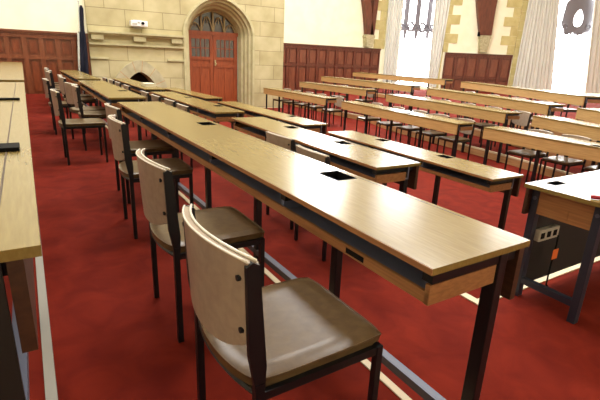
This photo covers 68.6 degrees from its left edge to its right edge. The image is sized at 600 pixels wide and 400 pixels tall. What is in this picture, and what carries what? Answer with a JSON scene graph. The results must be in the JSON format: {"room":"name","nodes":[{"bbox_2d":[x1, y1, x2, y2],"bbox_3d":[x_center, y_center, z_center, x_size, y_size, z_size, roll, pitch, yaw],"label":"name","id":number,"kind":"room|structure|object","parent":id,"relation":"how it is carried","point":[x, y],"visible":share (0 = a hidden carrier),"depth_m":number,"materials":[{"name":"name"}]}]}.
{"room":"lecture hall","nodes":[
{"label":"lecture hall","id":0,"kind":"room"},
{"bbox_2d":[3,257,45,399],"bbox_3d":[-7.004,-0.302,4.852,6.950,0.800,23.250,-8,21,-30],"label":"floor","id":1,"kind":"structure","parent":0,"point":[36,373],"depth_m":1.57,"materials":[{"name":"red carpet"}]},
{"bbox_2d":[0,62,25,94],"bbox_3d":[-5.267,-2.043,8.023,0.453,0.720,7.630,-8,21,-30],"label":"desk","id":2,"kind":"object","parent":1,"relation":"on","point":[9,71],"visible":0.45,"depth_m":6.38,"materials":[{"name":"brown wood"}]},
{"bbox_2d":[0,82,41,399],"bbox_3d":[-1.892,-0.207,2.706,0.453,0.721,4.710,-8,21,-30],"label":"desk","id":3,"kind":"object","parent":1,"relation":"on","point":[20,241],"visible":1,"depth_m":0.89,"materials":[{"name":"brown wood"}]},
{"bbox_2d":[0,142,19,151],"bbox_3d":[-1.147,-0.167,1.472,0.355,0.014,0.100,-8,21,-30],"label":"cable cover","id":4,"kind":"object","parent":3,"relation":"on","point":[4,147],"visible":1,"depth_m":1.52,"materials":[{"name":"black plastic"}]},
{"bbox_2d":[0,98,19,99],"bbox_3d":[-2.080,-0.674,2.938,0.355,0.014,0.044,-8,21,-30],"label":"grommet","id":5,"kind":"object","parent":3,"relation":"on","point":[0,98],"visible":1,"depth_m":2.98,"materials":[{"name":"black plastic"}]},
{"bbox_2d":[0,0,86,32],"bbox_3d":[-10.084,-7.965,10.030,8.790,11.200,0.300,-8,21,-30],"label":"wall","id":6,"kind":"structure","parent":0,"point":[39,15],"depth_m":12.52,"materials":[{"name":"beige paint"}]},
{"bbox_2d":[34,181,57,399],"bbox_3d":[-3.025,-0.568,4.916,0.033,0.036,19.400,-8,21,-30],"label":"trim","id":7,"kind":"structure","parent":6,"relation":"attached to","point":[50,383],"depth_m":1.70,"materials":[{"name":"grey"}]},
{"bbox_2d":[0,28,93,97],"bbox_3d":[-10.150,-3.501,11.258,8.790,1.950,0.140,-8,21,-30],"label":"wall paneling","id":8,"kind":"structure","parent":6,"relation":"attached to","point":[36,50],"depth_m":12.75,"materials":[{"name":"brown wood"}]},
{"bbox_2d":[83,106,411,399],"bbox_3d":[-2.021,-0.526,5.569,0.033,0.036,19.400,-8,21,-30],"label":"trim","id":9,"kind":"structure","parent":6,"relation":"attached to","point":[366,363],"depth_m":1.91,"materials":[{"name":"beige"}]},
{"bbox_2d":[130,72,151,101],"bbox_3d":[-5.570,-3.997,14.890,1.600,1.760,0.200,-8,21,-30],"label":"wall","id":10,"kind":"structure","parent":0,"point":[138,76],"depth_m":14.84,"materials":[{"name":"black"}]},
{"bbox_2d":[84,0,284,107],"bbox_3d":[-3.559,-8.809,14.094,6.670,11.560,0.870,-8,21,-30],"label":"stone wall","id":11,"kind":"structure","parent":0,"point":[167,17],"depth_m":14.25,"materials":[{"name":"stone"}]},
{"bbox_2d":[88,30,184,48],"bbox_3d":[-5.053,-5.026,13.802,2.870,0.400,0.179,-8,21,-30],"label":"mantel ledge","id":12,"kind":"object","parent":11,"relation":"attached to","point":[95,34],"visible":1,"depth_m":13.73,"materials":[{"name":"stone"}]},
{"bbox_2d":[90,56,183,61],"bbox_3d":[-5.112,-4.493,14.035,2.870,0.060,0.039,-8,21,-30],"label":"trim","id":13,"kind":"structure","parent":11,"relation":"attached to","point":[91,57],"depth_m":13.53,"materials":[{"name":"stone"}]},
{"bbox_2d":[129,19,147,28],"bbox_3d":[-4.992,-5.443,13.603,0.500,0.260,0.329,-8,21,-30],"label":"projector","id":14,"kind":"object","parent":11,"relation":"attached to","point":[138,24],"visible":1,"depth_m":13.52,"materials":[{"name":"white plastic"}]},
{"bbox_2d":[189,10,237,101],"bbox_3d":[-3.156,-5.125,15.932,1.960,3.460,0.270,-8,21,-30],"label":"door","id":15,"kind":"structure","parent":11,"relation":"in","point":[213,36],"depth_m":15.89,"materials":[{"name":"brown wood"}]},
{"bbox_2d":[183,0,254,105],"bbox_3d":[-2.940,-5.165,15.593,2.600,3.760,0.720,-8,21,-30],"label":"door frame","id":16,"kind":"structure","parent":11,"relation":"attached to","point":[241,24],"depth_m":15.71,"materials":[{"name":"stone"}]},
{"bbox_2d":[26,94,400,399],"bbox_3d":[-3.524,-0.717,6.924,1.190,0.600,23.250,-8,21,-30],"label":"floor","id":17,"kind":"structure","parent":0,"point":[112,339],"depth_m":2.38,"materials":[{"name":"red carpet"}]},
{"bbox_2d":[46,71,60,92],"bbox_3d":[-4.987,-2.272,9.251,0.532,0.832,0.466,-9,21,-32],"label":"chair","id":18,"kind":"object","parent":17,"relation":"on","point":[49,74],"visible":0.33,"depth_m":8.92,"materials":[{"name":"beige fabric"}]},
{"bbox_2d":[42,78,85,134],"bbox_3d":[-3.733,-1.497,6.984,0.532,0.832,0.466,-8,21,-30],"label":"chair","id":19,"kind":"object","parent":17,"relation":"on","point":[46,84],"visible":0.62,"depth_m":6.74,"materials":[{"name":"beige plastic"}]},
{"bbox_2d":[57,75,91,114],"bbox_3d":[-4.138,-1.882,8.138,0.532,0.832,0.466,-7,20,-27],"label":"chair","id":20,"kind":"object","parent":17,"relation":"on","point":[81,95],"visible":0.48,"depth_m":8.03,"materials":[{"name":"beige plastic"}]},
{"bbox_2d":[58,76,96,118],"bbox_3d":[-3.819,-1.697,7.600,0.532,0.832,0.466,-9,21,-32],"label":"chair","id":21,"kind":"object","parent":17,"relation":"on","point":[91,100],"visible":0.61,"depth_m":7.47,"materials":[{"name":"beige fabric"}]},
{"bbox_2d":[50,89,107,164],"bbox_3d":[-2.599,-0.881,5.202,0.532,0.832,0.466,-8,21,-30],"label":"chair","id":22,"kind":"object","parent":17,"relation":"on","point":[82,123],"visible":1,"depth_m":5.03,"materials":[{"name":"beige leather"}]},
{"bbox_2d":[63,82,104,143],"bbox_3d":[-3.070,-1.279,6.387,0.466,0.832,0.532,19,24,42],"label":"chair","id":23,"kind":"object","parent":17,"relation":"on","point":[67,86],"visible":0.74,"depth_m":6.21,"materials":[{"name":"beige wood"}]},
{"bbox_2d":[71,84,106,150],"bbox_3d":[-2.763,-1.135,5.976,0.532,0.832,0.466,-7,20,-26],"label":"chair","id":24,"kind":"object","parent":17,"relation":"on","point":[101,114],"visible":0.73,"depth_m":5.75,"materials":[{"name":"beige fabric"}]},
{"bbox_2d":[104,103,174,203],"bbox_3d":[-1.451,-0.452,4.007,0.532,0.832,0.466,-9,21,-31],"label":"chair","id":25,"kind":"object","parent":17,"relation":"on","point":[159,147],"visible":0.56,"depth_m":3.89,"materials":[{"name":"beige leather"}]},
{"bbox_2d":[108,115,193,238],"bbox_3d":[-1.104,-0.205,3.277,0.532,0.832,0.466,-8,20,-28],"label":"chair","id":26,"kind":"object","parent":17,"relation":"on","point":[128,169],"visible":0.88,"depth_m":3.09,"materials":[{"name":"beige leather"}]},
{"bbox_2d":[135,148,264,342],"bbox_3d":[-0.495,0.171,2.176,0.532,0.832,0.466,-8,21,-30],"label":"chair","id":27,"kind":"object","parent":17,"relation":"on","point":[228,224],"visible":0.93,"depth_m":2.00,"materials":[{"name":"beige leather"}]},
{"bbox_2d":[182,204,382,399],"bbox_3d":[-0.075,0.433,1.410,0.532,0.832,0.466,-9,21,-31],"label":"chair","id":28,"kind":"object","parent":17,"relation":"on","point":[273,340],"visible":1,"depth_m":1.23,"materials":[{"name":"brown plastic"}]},
{"bbox_2d":[237,38,237,97],"bbox_3d":[-1.881,-9.759,17.284,0.560,11.560,3.100,-8,21,-30],"label":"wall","id":29,"kind":"structure","parent":0,"point":[237,38],"depth_m":19.16,"materials":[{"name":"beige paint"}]},
{"bbox_2d":[284,0,382,80],"bbox_3d":[0.941,-10.777,20.828,9.200,11.560,0.300,-8,21,-30],"label":"wall","id":30,"kind":"structure","parent":0,"point":[313,22],"depth_m":21.58,"materials":[{"name":"paint"}]},
{"bbox_2d":[282,43,380,90],"bbox_3d":[0.845,-6.412,22.002,8.000,2.530,0.140,-8,21,-30],"label":"trim","id":31,"kind":"structure","parent":30,"relation":"attached to","point":[301,62],"depth_m":22.09,"materials":[{"name":"red wood"}]},
{"bbox_2d":[361,0,378,46],"bbox_3d":[3.404,-10.119,22.240,1.570,4.480,0.320,-8,21,-30],"label":"brace","id":32,"kind":"object","parent":30,"relation":"attached to","point":[369,7],"visible":1,"depth_m":22.54,"materials":[{"name":"wood"}]},
{"bbox_2d":[373,0,388,48],"bbox_3d":[4.371,-11.707,22.485,0.730,7.510,0.050,-8,21,-30],"label":"trim","id":33,"kind":"structure","parent":30,"relation":"attached to","point":[382,5],"depth_m":23.27,"materials":[{"name":"beige stone"}]},
{"bbox_2d":[323,108,572,174],"bbox_3d":[2.057,-2.397,13.258,0.937,0.034,17.819,-6,19,-24],"label":"trim","id":34,"kind":"structure","parent":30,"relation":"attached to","point":[474,147],"depth_m":8.69,"materials":[{"name":"beige"}]},
{"bbox_2d":[87,91,599,399],"bbox_3d":[9.332,-2.457,14.504,28.860,0.500,23.250,-8,21,-30],"label":"floor","id":35,"kind":"structure","parent":0,"point":[535,353],"depth_m":2.63,"materials":[{"name":"red carpet"}]},
{"bbox_2d":[59,70,100,106],"bbox_3d":[-5.435,-2.629,10.822,0.453,0.920,4.200,-9,21,-31],"label":"desk","id":36,"kind":"object","parent":35,"relation":"on","point":[74,76],"visible":0.54,"depth_m":10.21,"materials":[{"name":"brown wood"}]},
{"bbox_2d":[77,0,88,93],"bbox_3d":[-6.527,-4.362,12.983,0.393,2.822,0.400,8,18,16],"label":"banner","id":37,"kind":"object","parent":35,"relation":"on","point":[82,54],"visible":0.75,"depth_m":12.89,"materials":[{"name":"blue fabric"}]},
{"bbox_2d":[78,80,146,140],"bbox_3d":[-3.106,-1.353,7.125,0.453,0.921,3.600,-8,21,-30],"label":"desk","id":38,"kind":"object","parent":35,"relation":"on","point":[105,92],"visible":0.66,"depth_m":6.26,"materials":[{"name":"brown wood"}]},
{"bbox_2d":[84,87,138,103],"bbox_3d":[-3.111,-1.713,6.997,0.320,0.108,3.540,-8,21,-30],"label":"shelf","id":39,"kind":"object","parent":38,"relation":"attached to","point":[115,94],"depth_m":6.09,"materials":[{"name":"blue"}]},
{"bbox_2d":[123,84,133,126],"bbox_3d":[-3.376,-1.982,9.205,0.532,0.832,0.466,-8,21,-30],"label":"chair","id":40,"kind":"object","parent":35,"relation":"on","point":[126,87],"visible":0.27,"depth_m":8.89,"materials":[{"name":"beige fabric"}]},
{"bbox_2d":[141,91,151,139],"bbox_3d":[-2.551,-1.534,7.909,0.532,0.832,0.466,-8,21,-30],"label":"chair","id":41,"kind":"object","parent":35,"relation":"on","point":[143,93],"visible":0.27,"depth_m":7.56,"materials":[{"name":"beige wood"}]},
{"bbox_2d":[151,94,160,138],"bbox_3d":[-2.165,-1.324,7.301,0.532,0.832,0.466,-8,21,-30],"label":"chair","id":42,"kind":"object","parent":35,"relation":"on","point":[153,97],"visible":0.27,"depth_m":6.96,"materials":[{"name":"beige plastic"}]},
{"bbox_2d":[164,98,178,153],"bbox_3d":[-1.766,-1.119,6.712,0.532,0.832,0.466,-8,21,-30],"label":"chair","id":43,"kind":"object","parent":35,"relation":"on","point":[166,101],"visible":0.19,"depth_m":6.37,"materials":[{"name":"beige wood"}]},
{"bbox_2d":[176,103,192,167],"bbox_3d":[-1.417,-0.918,6.127,0.532,0.832,0.466,-8,21,-30],"label":"chair","id":44,"kind":"object","parent":35,"relation":"on","point":[179,106],"visible":0.23,"depth_m":5.83,"materials":[{"name":"beige wood"}]},
{"bbox_2d":[265,131,294,229],"bbox_3d":[-0.031,-0.219,4.114,0.532,0.832,0.466,-9,21,-32],"label":"chair","id":45,"kind":"object","parent":35,"relation":"on","point":[288,143],"visible":0.2,"depth_m":3.81,"materials":[{"name":"beige plastic"}]},
{"bbox_2d":[294,144,329,260],"bbox_3d":[0.247,-0.015,3.511,0.532,0.832,0.466,-8,20,-28],"label":"chair","id":46,"kind":"object","parent":35,"relation":"on","point":[323,158],"visible":0.16,"depth_m":3.27,"materials":[{"name":"beige plastic"}]},
{"bbox_2d":[117,101,530,399],"bbox_3d":[-0.672,-0.052,3.362,0.465,0.921,4.675,-9,21,-31],"label":"desk","id":47,"kind":"object","parent":35,"relation":"on","point":[433,253],"visible":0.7,"depth_m":1.72,"materials":[{"name":"brown wood"}]},
{"bbox_2d":[127,113,427,288],"bbox_3d":[-0.677,-0.412,3.234,0.332,0.108,4.615,-9,21,-30],"label":"shelf","id":48,"kind":"object","parent":47,"relation":"attached to","point":[393,269],"depth_m":2.00,"materials":[{"name":"blue"}]},
{"bbox_2d":[353,72,452,99],"bbox_3d":[4.118,-4.896,19.105,0.453,1.000,6.550,-6,19,-23],"label":"desk","id":49,"kind":"object","parent":35,"relation":"on","point":[387,77],"visible":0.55,"depth_m":18.14,"materials":[{"name":"brown wood"}]},
{"bbox_2d":[460,293,478,304],"bbox_3d":[-2.412,-1.257,8.464,0.055,0.038,13.900,-8,21,-30],"label":"trim","id":50,"kind":"structure","parent":35,"relation":"attached to","point":[467,296],"depth_m":2.90,"materials":[{"name":"beige"}]},
{"bbox_2d":[460,81,599,131],"bbox_3d":[5.815,-2.570,12.040,0.453,1.000,5.935,1,18,-5],"label":"desk","id":51,"kind":"object","parent":35,"relation":"on","point":[555,96],"visible":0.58,"depth_m":10.72,"materials":[{"name":"brown wood"}]},
{"bbox_2d":[516,101,553,130],"bbox_3d":[5.143,-1.743,9.643,0.532,0.832,0.466,-1,18,-12],"label":"chair","id":52,"kind":"object","parent":35,"relation":"on","point":[551,112],"visible":0.2,"depth_m":9.51,"materials":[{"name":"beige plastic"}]},
{"bbox_2d":[478,256,599,299],"bbox_3d":[9.584,-0.555,7.796,19.634,0.038,0.060,-8,21,-30],"label":"trim","id":53,"kind":"structure","parent":35,"relation":"attached to","point":[575,267],"depth_m":3.30,"materials":[{"name":"beige"}]},
{"bbox_2d":[515,170,599,323],"bbox_3d":[2.619,0.167,3.329,2.600,0.781,0.460,-8,21,-30],"label":"desk","id":54,"kind":"object","parent":35,"relation":"on","point":[562,227],"visible":0.96,"depth_m":2.79,"materials":[{"name":"brown wood"}]},
{"bbox_2d":[540,229,557,238],"bbox_3d":[1.629,0.224,2.878,0.180,0.040,0.003,-8,21,-30],"label":"socket","id":55,"kind":"object","parent":54,"relation":"attached to","point":[544,233],"depth_m":2.87,"materials":[{"name":"black plastic"}]},
{"bbox_2d":[590,195,599,199],"bbox_3d":[1.675,-0.010,2.442,0.104,0.021,0.022,10,19,22],"label":"marker pen","id":56,"kind":"object","parent":54,"relation":"on","point":[592,196],"visible":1,"depth_m":2.45,"materials":[{"name":"red plastic"}]},
{"bbox_2d":[190,104,550,298],"bbox_3d":[8.417,-3.139,17.112,27.640,0.140,17.700,-8,21,-30],"label":"floor","id":57,"kind":"structure","parent":0,"point":[483,206],"depth_m":6.76,"materials":[{"name":"red carpet"}]},
{"bbox_2d":[112,78,165,101],"bbox_3d":[-4.281,-2.509,11.514,0.453,1.080,4.230,-8,21,-30],"label":"desk","id":58,"kind":"object","parent":57,"relation":"on","point":[136,86],"visible":0.47,"depth_m":10.66,"materials":[{"name":"brown wood"}]},
{"bbox_2d":[121,83,144,90],"bbox_3d":[-4.284,-2.946,11.362,0.320,0.108,4.170,-8,21,-30],"label":"shelf","id":59,"kind":"object","parent":58,"relation":"attached to","point":[134,86],"depth_m":10.73,"materials":[{"name":"blue"}]},
{"bbox_2d":[141,82,155,86],"bbox_3d":[-3.571,-2.719,10.369,0.248,0.070,0.500,-8,21,-30],"label":"paper stack","id":60,"kind":"object","parent":58,"relation":"on","point":[145,84],"visible":1,"depth_m":10.21,"materials":[{"name":"beige"}]},
{"bbox_2d":[116,60,166,103],"bbox_3d":[-5.156,-3.695,14.259,1.680,1.600,0.072,-8,21,-30],"label":"fireplace","id":61,"kind":"object","parent":57,"relation":"on","point":[134,67],"visible":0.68,"depth_m":14.11,"materials":[{"name":"grey stone"}]},
{"bbox_2d":[164,88,222,123],"bbox_3d":[-3.071,-2.558,12.208,0.453,0.845,3.455,-10,21,-33],"label":"desk","id":62,"kind":"object","parent":57,"relation":"on","point":[214,99],"visible":0.5,"depth_m":11.47,"materials":[{"name":"brown wood"}]},
{"bbox_2d":[151,92,244,130],"bbox_3d":[-1.928,-1.217,7.769,0.453,1.081,3.550,-9,21,-31],"label":"desk","id":63,"kind":"object","parent":57,"relation":"on","point":[215,112],"visible":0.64,"depth_m":6.82,"materials":[{"name":"brown wood"}]},
{"bbox_2d":[161,98,237,118],"bbox_3d":[-1.930,-1.653,7.617,0.320,0.108,3.490,-9,21,-31],"label":"shelf","id":64,"kind":"object","parent":63,"relation":"attached to","point":[221,112],"depth_m":6.75,"materials":[{"name":"blue"}]},
{"bbox_2d":[217,101,327,134],"bbox_3d":[-0.728,-1.322,8.637,0.453,0.846,3.720,-8,21,-30],"label":"desk","id":65,"kind":"object","parent":57,"relation":"on","point":[250,110],"visible":0.58,"depth_m":7.95,"materials":[{"name":"brown wood"}]},
{"bbox_2d":[230,107,321,131],"bbox_3d":[-0.735,-1.646,8.521,0.320,0.108,3.660,-8,21,-30],"label":"shelf","id":66,"kind":"object","parent":65,"relation":"attached to","point":[314,126],"depth_m":7.81,"materials":[{"name":"blue"}]},
{"bbox_2d":[273,88,290,112],"bbox_3d":[-0.624,-3.481,15.432,0.532,0.832,0.466,-9,21,-32],"label":"chair","id":67,"kind":"object","parent":57,"relation":"on","point":[283,99],"visible":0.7,"depth_m":15.40,"materials":[{"name":"beige plastic"}]},
{"bbox_2d":[282,90,300,115],"bbox_3d":[-0.282,-3.281,14.851,0.532,0.832,0.466,-7,20,-28],"label":"chair","id":68,"kind":"object","parent":57,"relation":"on","point":[288,102],"visible":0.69,"depth_m":14.74,"materials":[{"name":"beige plastic"}]},
{"bbox_2d":[263,88,337,122],"bbox_3d":[-0.117,-3.004,14.008,0.453,0.830,3.900,-8,20,-29],"label":"desk","id":69,"kind":"object","parent":57,"relation":"on","point":[294,95],"visible":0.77,"depth_m":13.39,"materials":[{"name":"brown wood"}]},
{"bbox_2d":[294,92,313,118],"bbox_3d":[0.121,-3.074,14.254,0.532,0.832,0.466,-8,20,-29],"label":"chair","id":70,"kind":"object","parent":57,"relation":"on","point":[304,104],"visible":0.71,"depth_m":14.20,"materials":[{"name":"beige plastic"}]},
{"bbox_2d":[305,94,325,121],"bbox_3d":[0.486,-2.861,13.635,0.532,0.832,0.466,-9,21,-31],"label":"chair","id":71,"kind":"object","parent":57,"relation":"on","point":[316,106],"visible":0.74,"depth_m":13.54,"materials":[{"name":"beige plastic"}]},
{"bbox_2d":[231,117,420,193],"bbox_3d":[0.019,-0.157,4.701,0.453,1.081,2.870,-8,20,-29],"label":"desk","id":72,"kind":"object","parent":57,"relation":"on","point":[377,166],"visible":0.6,"depth_m":3.82,"materials":[{"name":"brown wood"}]},
{"bbox_2d":[240,127,409,178],"bbox_3d":[0.017,-0.594,4.549,0.320,0.108,2.810,-8,20,-29],"label":"shelf","id":73,"kind":"object","parent":72,"relation":"attached to","point":[377,159],"depth_m":3.82,"materials":[{"name":"blue"}]},
{"bbox_2d":[321,96,343,126],"bbox_3d":[0.954,-2.591,12.850,0.532,0.832,0.466,-7,20,-27],"label":"chair","id":74,"kind":"object","parent":57,"relation":"on","point":[340,99],"visible":0.88,"depth_m":12.85,"materials":[{"name":"beige plastic"}]},
{"bbox_2d":[299,82,374,121],"bbox_3d":[1.185,-3.569,15.663,0.453,1.000,4.050,-8,21,-30],"label":"desk","id":75,"kind":"object","parent":57,"relation":"on","point":[348,90],"visible":0.77,"depth_m":15.08,"materials":[{"name":"brown wood"}]},
{"bbox_2d":[356,103,382,136],"bbox_3d":[1.794,-2.076,11.343,0.532,0.832,0.466,-7,20,-27],"label":"chair","id":76,"kind":"object","parent":57,"relation":"on","point":[370,118],"visible":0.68,"depth_m":11.29,"materials":[{"name":"beige plastic"}]},
{"bbox_2d":[375,106,404,142],"bbox_3d":[2.163,-1.810,10.557,0.532,0.832,0.466,-5,19,-22],"label":"chair","id":77,"kind":"object","parent":57,"relation":"on","point":[385,123],"visible":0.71,"depth_m":10.47,"materials":[{"name":"beige metal"}]},
{"bbox_2d":[341,101,475,156],"bbox_3d":[2.143,-1.603,9.910,0.453,0.831,4.134,-6,20,-24],"label":"desk","id":78,"kind":"object","parent":57,"relation":"on","point":[448,125],"visible":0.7,"depth_m":9.14,"materials":[{"name":"brown wood"}]},
{"bbox_2d":[395,110,427,148],"bbox_3d":[2.508,-1.593,9.923,0.532,0.832,0.466,-6,20,-24],"label":"chair","id":79,"kind":"object","parent":57,"relation":"on","point":[410,128],"visible":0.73,"depth_m":9.86,"materials":[{"name":"beige plastic"}]},
{"bbox_2d":[326,130,523,229],"bbox_3d":[1.250,-0.209,5.408,0.453,0.846,2.801,-8,20,-29],"label":"desk","id":80,"kind":"object","parent":57,"relation":"on","point":[490,179],"visible":0.76,"depth_m":4.65,"materials":[{"name":"brown wood"}]},
{"bbox_2d":[344,139,513,187],"bbox_3d":[1.243,-0.534,5.292,0.320,0.108,2.741,-8,20,-29],"label":"shelf","id":81,"kind":"object","parent":80,"relation":"attached to","point":[466,179],"depth_m":4.66,"materials":[{"name":"blue"}]},
{"bbox_2d":[414,114,449,153],"bbox_3d":[2.790,-1.386,9.313,0.532,0.832,0.466,-7,20,-26],"label":"chair","id":82,"kind":"object","parent":57,"relation":"on","point":[431,133],"visible":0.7,"depth_m":9.23,"materials":[{"name":"beige plastic"}]},
{"bbox_2d":[386,94,521,162],"bbox_3d":[3.352,-1.848,10.553,0.453,1.000,4.251,-5,19,-21],"label":"desk","id":83,"kind":"object","parent":57,"relation":"on","point":[486,113],"visible":0.86,"depth_m":9.69,"materials":[{"name":"brown wood"}]},
{"bbox_2d":[436,118,475,160],"bbox_3d":[3.074,-1.179,8.700,0.532,0.832,0.466,-5,19,-22],"label":"chair","id":84,"kind":"object","parent":57,"relation":"on","point":[445,138],"visible":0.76,"depth_m":8.60,"materials":[{"name":"beige metal"}]},
{"bbox_2d":[504,129,553,182],"bbox_3d":[3.902,-0.770,7.527,0.532,0.832,0.466,-7,20,-26],"label":"chair","id":85,"kind":"object","parent":57,"relation":"on","point":[526,153],"visible":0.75,"depth_m":7.47,"materials":[{"name":"beige leather"}]},
{"bbox_2d":[482,126,599,181],"bbox_3d":[4.076,-0.478,6.635,0.453,0.831,2.932,-8,20,-28],"label":"desk","id":86,"kind":"object","parent":57,"relation":"on","point":[578,148],"visible":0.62,"depth_m":6.83,"materials":[{"name":"brown wood"}]},
{"bbox_2d":[536,134,591,180],"bbox_3d":[4.220,-0.604,7.046,0.532,0.832,0.466,-8,20,-28],"label":"chair","id":87,"kind":"object","parent":57,"relation":"on","point":[561,160],"visible":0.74,"depth_m":6.98,"materials":[{"name":"beige leather"}]},
{"bbox_2d":[529,115,599,170],"bbox_3d":[4.695,-0.837,7.558,0.453,1.000,1.714,-2,18,-12],"label":"desk","id":88,"kind":"object","parent":57,"relation":"on","point":[591,130],"visible":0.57,"depth_m":7.46,"materials":[{"name":"brown wood"}]},
{"bbox_2d":[582,162,598,172],"bbox_3d":[4.532,-0.412,6.485,0.532,0.832,0.466,-8,21,-30],"label":"chair","id":89,"kind":"object","parent":57,"relation":"on","point":[593,167],"visible":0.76,"depth_m":6.50,"materials":[{"name":"beige leather"}]},
{"bbox_2d":[282,97,588,177],"bbox_3d":[10.516,-3.588,18.293,22.750,0.160,17.700,-8,21,-30],"label":"floor","id":90,"kind":"structure","parent":0,"point":[475,140],"depth_m":9.65,"materials":[{"name":"red carpet"}]},
{"bbox_2d":[332,85,346,108],"bbox_3d":[1.398,-3.716,15.901,0.532,0.832,0.466,-9,21,-32],"label":"chair","id":91,"kind":"object","parent":90,"relation":"on","point":[341,85],"visible":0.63,"depth_m":15.85,"materials":[{"name":"beige plastic"}]},
{"bbox_2d":[354,88,374,114],"bbox_3d":[2.153,-3.293,14.673,0.532,0.832,0.466,-7,20,-27],"label":"chair","id":92,"kind":"object","parent":90,"relation":"on","point":[368,95],"visible":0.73,"depth_m":14.61,"materials":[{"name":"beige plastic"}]},
{"bbox_2d":[321,76,419,109],"bbox_3d":[2.389,-4.011,16.657,0.453,1.010,5.818,-7,20,-26],"label":"desk","id":93,"kind":"object","parent":90,"relation":"on","point":[368,83],"visible":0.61,"depth_m":15.77,"materials":[{"name":"brown wood"}]},
{"bbox_2d":[443,103,474,138],"bbox_3d":[3.768,-1.863,10.403,0.532,0.832,0.466,-5,19,-21],"label":"chair","id":94,"kind":"object","parent":90,"relation":"on","point":[462,103],"visible":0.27,"depth_m":10.38,"materials":[{"name":"beige wood"}]},
{"bbox_2d":[465,107,502,146],"bbox_3d":[4.048,-1.621,9.681,0.532,0.832,0.466,-5,19,-23],"label":"chair","id":95,"kind":"object","parent":90,"relation":"on","point":[482,124],"visible":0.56,"depth_m":9.58,"materials":[{"name":"beige metal"}]},
{"bbox_2d":[427,88,566,151],"bbox_3d":[4.480,-2.098,10.936,0.453,1.010,4.591,-2,18,-14],"label":"desk","id":96,"kind":"object","parent":90,"relation":"on","point":[540,107],"visible":0.69,"depth_m":10.00,"materials":[{"name":"brown wood"}]},
{"bbox_2d":[490,111,531,154],"bbox_3d":[4.311,-1.393,9.002,0.532,0.832,0.466,-4,19,-18],"label":"chair","id":97,"kind":"object","parent":90,"relation":"on","point":[525,117],"visible":0.5,"depth_m":8.96,"materials":[{"name":"beige leather"}]},
{"bbox_2d":[575,108,599,165],"bbox_3d":[5.369,-1.038,7.730,0.453,1.010,1.249,2,18,-2],"label":"desk","id":98,"kind":"object","parent":90,"relation":"on","point":[587,114],"visible":0.52,"depth_m":7.87,"materials":[{"name":"brown wood"}]},
{"bbox_2d":[372,88,599,141],"bbox_3d":[11.235,-4.005,18.606,21.100,0.160,17.700,-8,21,-30],"label":"floor","id":99,"kind":"structure","parent":0,"point":[418,93],"depth_m":17.99,"materials":[{"name":"red carpet"}]},
{"bbox_2d":[549,93,581,119],"bbox_3d":[6.260,-2.098,10.372,0.532,0.832,0.466,2,18,-2],"label":"chair","id":100,"kind":"object","parent":99,"relation":"on","point":[567,109],"visible":0.34,"depth_m":10.17,"materials":[{"name":"beige leather"}]},
{"bbox_2d":[380,0,599,95],"bbox_3d":[12.232,-11.030,23.061,15.950,11.560,0.380,2,18,-1],"label":"wall","id":101,"kind":"structure","parent":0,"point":[467,30],"depth_m":23.52,"materials":[{"name":"beige paint"}]},
{"bbox_2d":[383,0,403,82],"bbox_3d":[4.973,-8.635,23.535,0.830,4.870,0.146,2,18,-1],"label":"curtain","id":102,"kind":"object","parent":101,"relation":"hanging from","point":[395,8],"visible":0.88,"depth_m":23.50,"materials":[{"name":"beige fabric"}]},
{"bbox_2d":[396,0,434,85],"bbox_3d":[6.323,-10.886,23.073,2.695,9.500,0.155,2,18,-1],"label":"window","id":103,"kind":"structure","parent":101,"relation":"attached to","point":[418,15],"depth_m":23.84,"materials":[{"name":"grey glass"}]},
{"bbox_2d":[428,0,450,86],"bbox_3d":[7.381,-8.547,23.565,0.850,4.870,0.146,2,18,-1],"label":"curtain","id":104,"kind":"object","parent":101,"relation":"hanging from","point":[441,9],"visible":0.92,"depth_m":23.48,"materials":[{"name":"beige fabric"}]},
{"bbox_2d":[440,52,512,91],"bbox_3d":[9.643,-6.732,24.191,3.660,2.490,0.140,2,18,-1],"label":"wainscoting","id":105,"kind":"object","parent":101,"relation":"attached to","point":[458,67],"visible":0.76,"depth_m":24.07,"materials":[{"name":"red wood"}]},
{"bbox_2d":[475,0,497,52],"bbox_3d":[9.604,-9.672,23.146,1.320,3.600,0.340,2,18,-1],"label":"brace","id":106,"kind":"object","parent":101,"relation":"attached to","point":[485,9],"visible":1,"depth_m":23.08,"materials":[{"name":"wood"}]},
{"bbox_2d":[513,0,559,90],"bbox_3d":[12.927,-8.342,23.633,2.250,4.870,0.149,2,18,-1],"label":"curtain","id":107,"kind":"object","parent":101,"relation":"hanging from","point":[536,56],"visible":0.96,"depth_m":23.66,"materials":[{"name":"beige fabric"}]},
{"bbox_2d":[552,0,593,92],"bbox_3d":[15.291,-10.551,23.169,6.696,9.500,0.190,2,18,-1],"label":"window","id":108,"kind":"structure","parent":101,"relation":"attached to","point":[574,16],"depth_m":23.95,"materials":[{"name":"grey glass"}]},
{"bbox_2d":[584,0,599,93],"bbox_3d":[16.474,-8.213,23.680,2.450,4.870,0.146,2,18,-1],"label":"curtain","id":109,"kind":"object","parent":101,"relation":"hanging from","point":[592,83],"visible":1,"depth_m":23.82,"materials":[{"name":"beige fabric"}]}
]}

